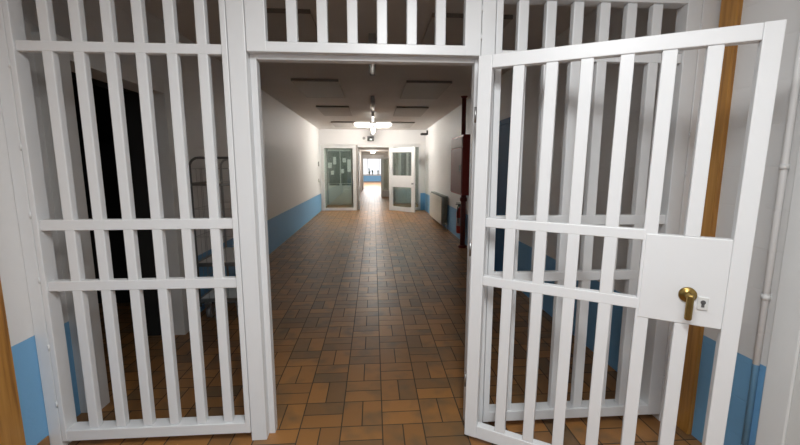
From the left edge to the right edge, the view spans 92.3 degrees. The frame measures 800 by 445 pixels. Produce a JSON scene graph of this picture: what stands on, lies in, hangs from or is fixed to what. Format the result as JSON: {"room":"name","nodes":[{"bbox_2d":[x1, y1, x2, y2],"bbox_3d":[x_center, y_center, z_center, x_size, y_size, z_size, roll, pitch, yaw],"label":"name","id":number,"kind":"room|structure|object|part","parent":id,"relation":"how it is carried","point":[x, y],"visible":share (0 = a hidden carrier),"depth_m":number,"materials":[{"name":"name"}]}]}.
{"room":"prison interior","nodes":[
{"label":"prison interior","id":0,"kind":"room"},
{"bbox_2d":[0,99,49,444],"bbox_3d":[-1.904,0.224,-0.606,0.175,2.930,5.400,-1,8,-4],"label":"wall","id":1,"kind":"structure","parent":0,"point":[12,267],"depth_m":2.00,"materials":[{"name":"white paint"}]},
{"bbox_2d":[0,279,25,444],"bbox_3d":[-1.973,-0.120,1.773,0.019,2.928,0.125,-1,8,-4],"label":"trim","id":2,"kind":"structure","parent":1,"relation":"attached to","point":[11,423],"depth_m":1.92,"materials":[{"name":"brown wood"}]},
{"bbox_2d":[37,436,49,444],"bbox_3d":[-1.810,1.633,-0.441,0.009,0.095,5.310,-1,8,-4],"label":"baseboard","id":3,"kind":"structure","parent":1,"relation":"attached to","point":[45,441],"depth_m":2.15,"materials":[{"name":"ceramic"}]},
{"bbox_2d":[71,72,161,335],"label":"door","id":4,"kind":"structure","parent":0,"point":[100,88],"depth_m":4.22,"materials":[{"name":"paint"}]},
{"bbox_2d":[21,0,321,416],"bbox_3d":[-2.539,-1.028,8.031,0.100,2.930,12.100,-1,8,-4],"label":"wall","id":5,"kind":"structure","parent":0,"point":[291,143],"depth_m":4.67,"materials":[{"name":"white paint"}]},
{"bbox_2d":[31,32,188,412],"bbox_3d":[-2.132,-0.009,2.986,0.210,2.360,1.290,-1,8,-4],"label":"trim","id":6,"kind":"structure","parent":5,"relation":"attached to","point":[161,91],"depth_m":2.51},
{"bbox_2d":[320,148,361,207],"bbox_3d":[-2.821,-2.647,20.346,1.235,2.600,12.680,-1,8,-4],"label":"wall","id":7,"kind":"structure","parent":0,"point":[325,149],"depth_m":15.72,"materials":[{"name":"white paint"}]},
{"bbox_2d":[327,150,351,204],"bbox_3d":[-2.485,-1.893,16.194,1.070,2.300,0.400,-1,8,-4],"label":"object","id":8,"kind":"object","parent":7,"relation":"in","point":[339,184],"visible":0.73,"depth_m":16.01,"materials":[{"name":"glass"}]},
{"bbox_3d":[-2.739,-2.289,15.929,0.495,1.320,0.015,-1,8,-4],"label":"pane","id":9,"kind":"part","parent":8,"relation":"part of","materials":[{"name":"clear glass"}]},
{"bbox_3d":[-2.739,-1.151,16.092,0.495,0.740,0.020,-1,8,-4],"label":"door","id":10,"kind":"part","parent":8,"relation":"part of","materials":[{"name":"grey glass"}]},
{"bbox_3d":[-2.210,-2.295,15.965,0.505,1.320,0.015,-1,8,-4],"label":"pane","id":11,"kind":"part","parent":8,"relation":"part of","materials":[{"name":"clear glass"}]},
{"bbox_3d":[-2.210,-1.156,16.128,0.505,0.740,0.020,-1,8,-4],"label":"door","id":12,"kind":"part","parent":8,"relation":"part of","materials":[{"name":"grey glass"}]},
{"bbox_2d":[347,160,350,171],"bbox_3d":[-2.087,-2.363,15.951,0.200,0.500,0.007,-1,8,-4],"label":"notice","id":13,"kind":"object","parent":8,"relation":"attached to","point":[348,161],"visible":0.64,"depth_m":15.95,"materials":[{"name":"white paper"}]},
{"bbox_2d":[145,0,596,129],"bbox_3d":[-0.875,-2.158,5.197,8.200,0.120,17.600,-1,8,-4],"label":"ceiling","id":14,"kind":"structure","parent":0,"point":[387,85],"depth_m":5.36,"materials":[{"name":"paint"}]},
{"bbox_2d":[267,8,316,41],"bbox_3d":[-1.175,-1.901,3.975,0.720,0.035,1.466,-1,8,-4],"label":"ceiling panel","id":15,"kind":"object","parent":14,"relation":"attached to","point":[276,17],"visible":0.31,"depth_m":3.58,"materials":[{"name":"paint"}]},
{"bbox_2d":[291,79,344,97],"bbox_3d":[-1.357,-2.281,6.591,0.720,0.035,1.466,-1,8,-4],"label":"ceiling panel","id":16,"kind":"object","parent":14,"relation":"attached to","point":[311,88],"visible":1,"depth_m":6.34,"materials":[{"name":"paint"}]},
{"bbox_2d":[316,105,352,115],"bbox_3d":[-1.534,-2.653,9.158,0.720,0.035,1.466,-1,8,-4],"label":"ceiling panel","id":17,"kind":"object","parent":14,"relation":"attached to","point":[325,110],"visible":1,"depth_m":8.93,"materials":[{"name":"paint"}]},
{"bbox_2d":[331,121,356,127],"bbox_3d":[-1.736,-3.075,12.071,0.720,0.035,1.466,-1,8,-4],"label":"ceiling panel","id":18,"kind":"object","parent":14,"relation":"attached to","point":[346,124],"visible":0.96,"depth_m":11.88,"materials":[{"name":"paint"}]},
{"bbox_2d":[353,122,370,125],"bbox_3d":[-1.126,-2.942,11.447,0.540,0.121,0.090,-1,8,-4],"label":"ceiling light","id":19,"kind":"object","parent":14,"relation":"attached to","point":[355,123],"visible":1,"depth_m":11.42,"materials":[{"name":"white plastic"}]},
{"bbox_2d":[370,96,374,111],"bbox_3d":[-0.562,-2.434,7.939,0.090,0.121,1.350,-1,8,-4],"label":"ceiling light","id":20,"kind":"object","parent":14,"relation":"attached to","point":[372,100],"visible":1,"depth_m":7.50,"materials":[{"name":"grey plastic"}]},
{"bbox_2d":[369,64,375,75],"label":"ceiling light","id":21,"kind":"object","parent":14,"relation":"attached to","point":[372,67],"depth_m":4.88,"materials":[{"name":"grey plastic"}]},
{"bbox_2d":[368,33,376,43],"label":"ceiling light","id":22,"kind":"object","parent":14,"relation":"attached to","point":[372,40],"depth_m":3.87,"materials":[{"name":"grey plastic"}]},
{"bbox_2d":[375,122,392,125],"bbox_3d":[-0.487,-2.949,11.490,0.540,0.121,0.090,-1,8,-4],"label":"ceiling light","id":23,"kind":"object","parent":14,"relation":"attached to","point":[376,123],"visible":1,"depth_m":11.46,"materials":[{"name":"white plastic"}]},
{"bbox_2d":[389,122,414,127],"bbox_3d":[0.030,-3.093,12.191,0.720,0.035,1.466,-1,8,-4],"label":"ceiling panel","id":24,"kind":"object","parent":14,"relation":"attached to","point":[395,124],"visible":0.96,"depth_m":11.88,"materials":[{"name":"paint"}]},
{"bbox_2d":[393,106,428,116],"bbox_3d":[0.232,-2.671,9.278,0.720,0.035,1.466,-1,8,-4],"label":"ceiling panel","id":25,"kind":"object","parent":14,"relation":"attached to","point":[404,111],"visible":1,"depth_m":9.09,"materials":[{"name":"paint"}]},
{"bbox_2d":[400,80,451,98],"bbox_3d":[0.409,-2.298,6.711,0.720,0.035,1.466,-1,8,-4],"label":"ceiling panel","id":26,"kind":"object","parent":14,"relation":"attached to","point":[413,89],"visible":1,"depth_m":6.50,"materials":[{"name":"paint"}]},
{"bbox_2d":[420,13,512,45],"bbox_3d":[0.591,-1.919,4.095,0.720,0.035,1.466,-1,8,-4],"label":"ceiling panel","id":27,"kind":"object","parent":14,"relation":"attached to","point":[454,21],"visible":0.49,"depth_m":3.66,"materials":[{"name":"paint"}]},
{"bbox_2d":[319,129,424,210],"bbox_3d":[-0.992,-1.912,14.127,3.830,2.930,0.180,-1,8,-4],"label":"wall","id":28,"kind":"structure","parent":0,"point":[326,136],"depth_m":13.94,"materials":[{"name":"white paint"}]},
{"bbox_3d":[-2.238,-2.748,13.900,1.030,0.120,0.080,-1,8,-4],"label":"rail","id":29,"kind":"part","parent":28,"relation":"part of","materials":[{"name":"white paint"}]},
{"bbox_3d":[-2.238,-0.496,14.226,1.030,0.100,0.080,-1,8,-4],"label":"rail","id":30,"kind":"part","parent":28,"relation":"part of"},
{"bbox_2d":[358,152,359,208],"bbox_3d":[-1.567,-1.606,14.716,0.095,2.125,0.900,-2,8,-11],"label":"door","id":31,"kind":"structure","parent":28,"relation":"in","point":[358,152],"depth_m":14.28,"materials":[{"name":"wood"}]},
{"bbox_2d":[367,135,373,140],"bbox_3d":[-1.058,-3.034,13.832,0.230,0.195,0.074,-1,8,-4],"label":"sign","id":32,"kind":"object","parent":28,"relation":"attached to","point":[369,138],"visible":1,"depth_m":13.80,"materials":[{"name":"black plastic"}]},
{"bbox_2d":[390,147,415,212],"bbox_3d":[0.056,-1.521,13.646,1.170,2.265,0.117,7,11,41],"label":"glazed door","id":33,"kind":"structure","parent":28,"relation":"in","point":[395,181],"depth_m":13.58,"materials":[{"name":"white wood"}]},
{"bbox_3d":[0.072,-2.563,13.529,0.890,0.170,0.045,7,11,41],"label":"rail","id":34,"kind":"part","parent":33,"relation":"part of","materials":[{"name":"white wood"}]},
{"bbox_3d":[0.072,-1.464,13.688,0.890,0.410,0.045,7,11,41],"label":"rail","id":35,"kind":"part","parent":33,"relation":"part of","materials":[{"name":"white wood"}]},
{"bbox_3d":[0.072,-0.482,13.830,0.890,0.155,0.045,7,11,41],"label":"rail","id":36,"kind":"part","parent":33,"relation":"part of","materials":[{"name":"white wood"}]},
{"bbox_3d":[0.221,-2.797,14.063,0.938,0.070,0.080,-1,8,-4],"label":"rail","id":37,"kind":"part","parent":28,"relation":"part of","materials":[{"name":"white paint"}]},
{"bbox_2d":[363,175,380,180],"bbox_3d":[-2.946,-6.096,42.565,6.600,3.050,0.200,-1,8,-4],"label":"wall","id":38,"kind":"structure","parent":0,"point":[365,177],"depth_m":42.62,"materials":[{"name":"blue paint"}]},
{"bbox_2d":[363,158,380,174],"bbox_3d":[-2.940,-6.181,42.452,3.800,1.850,0.200,-1,8,-4],"label":"window","id":39,"kind":"structure","parent":38,"relation":"in","point":[363,158],"depth_m":42.40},
{"bbox_2d":[358,147,388,151],"bbox_3d":[-1.427,-4.006,20.245,4.330,0.120,12.680,-1,8,-4],"label":"ceiling","id":40,"kind":"structure","parent":0,"point":[362,149],"depth_m":22.40,"materials":[{"name":"paint"}]},
{"bbox_2d":[362,152,387,189],"bbox_3d":[-1.850,-3.651,26.750,6.400,2.750,0.120,-1,8,-4],"label":"wall","id":41,"kind":"structure","parent":0,"point":[363,153],"depth_m":26.70,"materials":[{"name":"beige paint"}]},
{"bbox_2d":[362,155,383,189],"bbox_3d":[-1.879,-3.476,26.763,1.500,2.400,0.200,-1,8,-4],"label":"door frame","id":42,"kind":"structure","parent":41,"relation":"in","point":[363,156],"depth_m":26.61,"materials":[{"name":"beige wood"}]},
{"bbox_2d":[68,181,701,444],"bbox_3d":[-1.866,-1.215,19.951,8.200,0.120,46.600,-1,8,-4],"label":"floor","id":43,"kind":"structure","parent":0,"point":[368,303],"depth_m":3.40,"materials":[{"name":"tile"}]},
{"bbox_2d":[189,157,237,317],"bbox_3d":[-1.900,0.121,4.383,0.524,1.702,0.864,-1,8,-4],"label":"trolley","id":44,"kind":"object","parent":43,"relation":"on","point":[208,299],"visible":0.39,"depth_m":4.08,"materials":[{"name":"grey metal"}]},
{"bbox_3d":[-2.150,-0.451,4.293,0.022,0.022,0.800,-1,8,-4],"label":"rail","id":45,"kind":"part","parent":44,"relation":"part of","materials":[{"name":"metal"}]},
{"bbox_3d":[-1.873,-0.386,3.916,0.500,0.022,0.022,-1,8,-4],"label":"cross rail","id":46,"kind":"part","parent":44,"relation":"part of","materials":[{"name":"metal"}]},
{"bbox_2d":[199,247,234,262],"bbox_3d":[-1.901,0.374,4.430,0.500,0.018,0.800,-1,8,-4],"label":"shelf","id":47,"kind":"object","parent":44,"relation":"attached to","point":[229,254],"depth_m":4.27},
{"bbox_2d":[201,288,236,298],"bbox_3d":[-1.901,0.760,4.486,0.500,0.018,0.800,-1,8,-4],"label":"shelf","id":48,"kind":"object","parent":44,"relation":"attached to","point":[232,291],"depth_m":4.22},
{"bbox_3d":[-1.928,-0.002,4.779,0.524,1.572,0.025,-1,8,-4],"label":"frame","id":49,"kind":"part","parent":44,"relation":"part of","materials":[{"name":"grey metal"}]},
{"bbox_2d":[0,0,720,444],"bbox_3d":[-0.126,-0.014,2.185,3.753,2.600,0.121,-1,8,-4],"label":"partition","id":50,"kind":"object","parent":43,"relation":"on","point":[244,44],"depth_m":2.09,"materials":[{"name":"white metal"}]},
{"bbox_3d":[-1.964,0.005,2.057,0.067,2.600,0.098,-1,8,-4],"label":"post","id":51,"kind":"part","parent":50,"relation":"part of","materials":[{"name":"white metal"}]},
{"bbox_3d":[-1.404,0.008,2.087,1.049,2.485,0.085,-1,8,-4],"label":"barred panel","id":52,"kind":"part","parent":50,"relation":"part of","materials":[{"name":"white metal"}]},
{"bbox_3d":[-0.834,-0.006,2.132,0.088,2.600,0.100,-1,8,-4],"label":"post","id":53,"kind":"part","parent":50,"relation":"part of","materials":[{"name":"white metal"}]},
{"bbox_3d":[-0.179,-1.057,2.000,1.216,0.351,0.050,-1,8,-4],"label":"barred panel","id":54,"kind":"part","parent":50,"relation":"part of","materials":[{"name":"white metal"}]},
{"bbox_3d":[0.466,-0.019,2.220,0.074,2.600,0.100,-1,8,-4],"label":"post","id":55,"kind":"part","parent":50,"relation":"part of","materials":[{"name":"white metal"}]},
{"bbox_3d":[1.073,-0.016,2.255,1.137,2.485,0.085,-1,8,-4],"label":"barred panel","id":56,"kind":"part","parent":50,"relation":"part of","materials":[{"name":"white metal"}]},
{"bbox_2d":[464,19,786,444],"bbox_3d":[0.906,0.247,1.855,1.191,2.132,0.112,5,10,26],"label":"gate","id":57,"kind":"object","parent":50,"relation":"attached to","point":[689,278],"visible":1,"depth_m":1.76,"materials":[{"name":"white metal"}]},
{"bbox_3d":[0.920,1.259,2.030,1.041,0.077,0.048,5,10,26],"label":"rail","id":58,"kind":"part","parent":57,"relation":"part of","materials":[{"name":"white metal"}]},
{"bbox_3d":[0.941,-0.777,1.724,1.041,0.065,0.048,5,10,26],"label":"rail","id":59,"kind":"part","parent":57,"relation":"part of","materials":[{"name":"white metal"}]},
{"bbox_3d":[1.256,0.253,1.712,0.309,0.394,0.044,5,10,26],"label":"lock plate","id":60,"kind":"part","parent":57,"relation":"part of","materials":[{"name":"white metal"}]},
{"bbox_3d":[1.254,0.320,1.667,0.068,0.068,0.055,5,10,26],"label":"handle","id":61,"kind":"part","parent":57,"relation":"part of","materials":[{"name":"gold metal"}]},
{"bbox_3d":[1.242,0.365,1.649,0.028,0.117,0.020,5,10,26],"label":"lever","id":62,"kind":"part","parent":57,"relation":"part of","materials":[{"name":"gold metal"}]},
{"bbox_3d":[1.315,0.353,1.668,0.038,0.057,0.006,5,10,26],"label":"keyhole plate","id":63,"kind":"part","parent":57,"relation":"part of","materials":[{"name":"white plastic"}]},
{"bbox_3d":[1.695,-0.031,2.304,0.104,2.600,0.100,-1,8,-4],"label":"post","id":64,"kind":"part","parent":50,"relation":"part of","materials":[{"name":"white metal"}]},
{"bbox_2d":[381,157,388,196],"bbox_3d":[-0.724,-2.415,20.489,0.575,2.100,0.050,-1,8,-4],"label":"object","id":65,"kind":"object","parent":43,"relation":"on","point":[384,193],"visible":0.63,"depth_m":20.56,"materials":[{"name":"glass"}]},
{"bbox_3d":[-0.976,-2.413,20.472,0.070,2.100,0.050,-1,8,-4],"label":"frame post","id":66,"kind":"part","parent":65,"relation":"part of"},
{"bbox_3d":[-0.761,-1.549,20.612,0.360,0.350,0.046,-1,8,-4],"label":"panel","id":67,"kind":"part","parent":65,"relation":"part of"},
{"bbox_2d":[429,191,447,229],"bbox_3d":[1.080,-0.383,10.800,0.174,0.861,2.251,-1,8,-4],"label":"radiator","id":68,"kind":"object","parent":43,"relation":"on","point":[438,202],"visible":1,"depth_m":10.25,"materials":[{"name":"beige metal"}]},
{"bbox_3d":[0.996,-0.437,10.889,0.020,0.700,2.050,-1,8,-4],"label":"panel","id":69,"kind":"part","parent":68,"relation":"part of","materials":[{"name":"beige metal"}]},
{"bbox_2d":[458,195,466,247],"bbox_3d":[1.251,-0.020,7.639,0.170,1.048,0.167,-1,8,-4],"label":"riser pipe","id":70,"kind":"object","parent":43,"relation":"on","point":[463,199],"visible":0.98,"depth_m":7.60,"materials":[{"name":"black metal"}]},
{"bbox_2d":[387,147,397,202],"bbox_3d":[-0.473,-2.877,21.933,0.120,2.600,9.800,-1,8,-4],"label":"wall","id":71,"kind":"structure","parent":0,"point":[395,154],"depth_m":17.34,"materials":[{"name":"white paint"}]},
{"bbox_2d":[398,147,418,203],"bbox_3d":[0.469,-1.974,15.708,0.900,2.600,2.880,-1,8,-4],"label":"wall","id":72,"kind":"structure","parent":0,"point":[417,148],"depth_m":16.91,"materials":[{"name":"white paint"}]},
{"bbox_2d":[399,152,415,202],"bbox_3d":[0.329,-2.014,17.025,0.760,2.300,0.050,-1,8,-4],"label":"door","id":73,"kind":"structure","parent":72,"relation":"in","point":[404,157],"depth_m":16.98,"materials":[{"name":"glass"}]},
{"bbox_3d":[0.159,-2.433,16.957,0.220,1.250,0.010,-1,8,-4],"label":"pane","id":74,"kind":"part","parent":73,"relation":"part of","materials":[{"name":"clear glass"}]},
{"bbox_3d":[0.488,-2.437,16.980,0.240,1.250,0.010,-1,8,-4],"label":"pane","id":75,"kind":"part","parent":73,"relation":"part of","materials":[{"name":"clear glass"}]},
{"bbox_2d":[425,0,799,444],"bbox_3d":[1.641,-0.681,5.636,0.250,2.930,17.500,-1,8,-4],"label":"wall","id":76,"kind":"structure","parent":0,"point":[438,149],"depth_m":2.58,"materials":[{"name":"white paint"}]},
{"bbox_2d":[456,204,460,233],"bbox_3d":[1.260,-0.094,8.026,0.201,0.642,0.175,-1,8,-4],"label":"fire extinguisher","id":77,"kind":"object","parent":76,"relation":"attached to","point":[459,205],"visible":0.61,"depth_m":7.98,"materials":[{"name":"red metal"}]},
{"bbox_2d":[450,134,469,195],"bbox_3d":[1.236,-1.174,7.886,0.240,1.160,1.080,-1,8,-4],"label":"upper cabinet","id":78,"kind":"object","parent":76,"relation":"attached to","point":[460,145],"visible":0.94,"depth_m":7.45,"materials":[{"name":"red metal"}]},
{"bbox_3d":[1.155,-1.064,7.897,0.017,0.880,1.020,-1,8,-4],"label":"door","id":79,"kind":"part","parent":78,"relation":"part of","materials":[{"name":"grey metal"}]},
{"bbox_3d":[1.154,-1.613,7.817,0.018,0.190,1.020,-1,8,-4],"label":"plate","id":80,"kind":"part","parent":78,"relation":"part of","materials":[{"name":"grey metal"}]},
{"bbox_2d":[461,96,467,134],"bbox_3d":[1.221,-2.045,7.344,0.132,0.716,0.130,-1,8,-4],"label":"riser pipe","id":81,"kind":"object","parent":78,"relation":"attached to","point":[463,123],"visible":0.92,"depth_m":7.31,"materials":[{"name":"metal"}]},
{"bbox_2d":[494,117,510,270],"bbox_3d":[1.461,-0.380,5.860,0.083,2.270,1.080,-1,8,-4],"label":"door","id":82,"kind":"structure","parent":76,"relation":"in","point":[504,125],"depth_m":5.61,"materials":[{"name":"blue paint"}]},
{"bbox_2d":[676,0,742,433],"bbox_3d":[1.743,-0.176,2.159,0.030,2.928,0.105,-1,8,-4],"label":"trim","id":83,"kind":"structure","parent":76,"relation":"attached to","point":[730,10],"depth_m":2.12,"materials":[{"name":"brown wood"}]},
{"bbox_2d":[741,28,799,444],"bbox_3d":[1.761,-0.116,1.778,0.042,2.920,0.037,-1,8,-4],"label":"pipe","id":84,"kind":"object","parent":76,"relation":"attached to","point":[765,297],"visible":1,"depth_m":1.80,"materials":[{"name":"white metal"}]},
{"bbox_2d":[755,140,799,444],"bbox_3d":[1.817,0.329,1.218,0.020,2.200,1.162,-1,8,-4],"label":"trim","id":85,"kind":"structure","parent":76,"relation":"attached to","point":[784,347],"depth_m":1.77,"materials":[{"name":"white paint"}]},
{"bbox_2d":[785,352,799,444],"bbox_3d":[1.821,0.387,1.230,0.012,2.060,0.910,-1,8,-4],"label":"door","id":86,"kind":"structure","parent":76,"relation":"in","point":[793,429],"depth_m":1.73,"materials":[{"name":"white paint"}]}
]}

